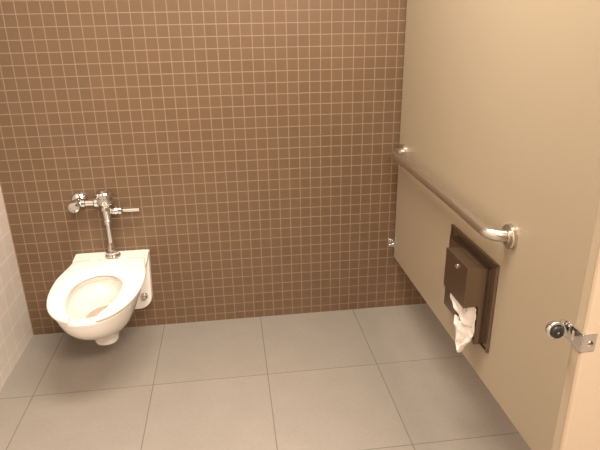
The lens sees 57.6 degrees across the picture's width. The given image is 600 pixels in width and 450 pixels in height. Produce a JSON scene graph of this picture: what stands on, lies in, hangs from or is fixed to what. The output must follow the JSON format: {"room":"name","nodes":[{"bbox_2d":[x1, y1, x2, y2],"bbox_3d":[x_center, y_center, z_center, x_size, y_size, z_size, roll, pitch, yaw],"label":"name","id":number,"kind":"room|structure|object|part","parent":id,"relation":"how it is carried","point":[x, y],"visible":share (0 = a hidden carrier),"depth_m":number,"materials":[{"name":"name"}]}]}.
{"room":"public restroom","nodes":[
{"label":"public restroom","id":0,"kind":"room"},
{"bbox_2d":[0,187,32,389],"bbox_3d":[-1.142,0.126,0.195,0.100,2.700,4.600,-4,21,-7],"label":"wall","id":1,"kind":"structure","parent":0,"point":[16,332],"depth_m":2.56,"materials":[{"name":"tile"}]},
{"bbox_2d":[0,0,426,334],"bbox_3d":[0.608,-0.837,2.624,4.258,2.700,0.120,-4,21,-7],"label":"wall","id":2,"kind":"structure","parent":0,"point":[253,141],"depth_m":2.58,"materials":[{"name":"brown tile"}]},
{"bbox_2d":[46,249,152,344],"bbox_3d":[-0.882,0.392,2.459,0.392,0.325,0.664,-4,21,-7],"label":"toilet","id":3,"kind":"object","parent":2,"relation":"attached to","point":[96,296],"visible":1,"depth_m":2.44,"materials":[{"name":"ceramic"}]},
{"bbox_3d":[-0.878,0.266,2.363,0.392,0.022,0.574,-4,21,-7],"label":"seat","id":4,"kind":"part","parent":3,"relation":"part of","materials":[{"name":"plastic"}]},
{"bbox_2d":[68,189,139,257],"bbox_3d":[-0.919,-0.004,2.596,0.321,0.332,0.120,-4,21,-7],"label":"valve","id":5,"kind":"object","parent":2,"relation":"attached to","point":[103,198],"visible":1,"depth_m":2.57,"materials":[{"name":"silver metal"}]},
{"bbox_3d":[-0.986,-0.105,2.557,0.110,0.045,0.045,-4,21,-7],"label":"supply arm","id":6,"kind":"part","parent":5,"relation":"part of","materials":[{"name":"silver metal"}]},
{"bbox_2d":[110,206,122,214],"bbox_3d":[-0.868,-0.069,2.588,0.060,0.038,0.038,-4,21,-7],"label":"socket","id":7,"kind":"object","parent":5,"relation":"attached to","point":[114,210],"depth_m":2.57,"materials":[{"name":"silver metal"}]},
{"bbox_3d":[-0.802,-0.073,2.592,0.081,0.022,0.021,-2,21,-3],"label":"handle","id":8,"kind":"part","parent":5,"relation":"part of","materials":[{"name":"silver metal"}]},
{"bbox_2d":[388,0,599,449],"bbox_3d":[0.617,-0.239,1.809,0.086,1.550,1.816,-4,21,-7],"label":"partition","id":9,"kind":"structure","parent":2,"relation":"attached to","point":[500,109],"depth_m":1.64,"materials":[{"name":"beige metal"}]},
{"bbox_2d":[390,144,517,248],"bbox_3d":[0.531,-0.158,2.137,0.081,0.089,1.136,-4,21,-7],"label":"grab bar","id":10,"kind":"object","parent":9,"relation":"attached to","point":[507,234],"visible":1,"depth_m":1.84,"materials":[{"name":"silver metal"}]},
{"bbox_2d":[444,224,499,352],"bbox_3d":[0.566,0.218,1.961,0.095,0.326,0.375,-4,21,-7],"label":"dispenser","id":11,"kind":"object","parent":9,"relation":"attached to","point":[471,275],"visible":0.96,"depth_m":1.83,"materials":[{"name":"metal"}]},
{"bbox_2d":[450,293,475,352],"bbox_3d":[0.578,0.334,1.920,0.075,0.228,0.141,-4,21,-7],"label":"toilet paper","id":12,"kind":"object","parent":11,"relation":"in","point":[464,333],"visible":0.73,"depth_m":1.90,"materials":[{"name":"white paper"}]},
{"bbox_2d":[444,247,481,308],"bbox_3d":[0.553,0.177,1.871,0.053,0.146,0.180,-4,21,-7],"label":"hood","id":13,"kind":"object","parent":11,"relation":"attached to","point":[463,271],"depth_m":1.82,"materials":[{"name":"brown metal"}]},
{"bbox_2d":[0,303,530,449],"bbox_3d":[0.931,1.285,0.998,4.258,0.100,4.720,-4,21,-7],"label":"floor","id":14,"kind":"structure","parent":0,"point":[389,377],"depth_m":2.38,"materials":[{"name":"grey tile"}]},
{"bbox_2d":[551,200,599,449],"bbox_3d":[0.678,0.149,0.966,0.389,2.050,0.032,-4,21,-7],"label":"pilaster","id":15,"kind":"object","parent":14,"relation":"on","point":[578,420],"visible":1,"depth_m":0.98,"materials":[{"name":"beige metal"}]},
{"bbox_2d":[545,319,597,351],"bbox_3d":[0.480,0.194,0.968,0.082,0.035,0.036,18,28,40],"label":"latch keeper","id":16,"kind":"object","parent":15,"relation":"attached to","point":[555,329],"visible":1,"depth_m":0.97,"materials":[{"name":"silver metal"}]},
{"bbox_2d":[545,319,565,338],"bbox_3d":[0.462,0.188,0.984,0.038,0.035,0.012,-4,21,-7],"label":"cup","id":17,"kind":"object","parent":16,"relation":"on","point":[555,329],"depth_m":0.98,"materials":[{"name":"metal"}]}
]}

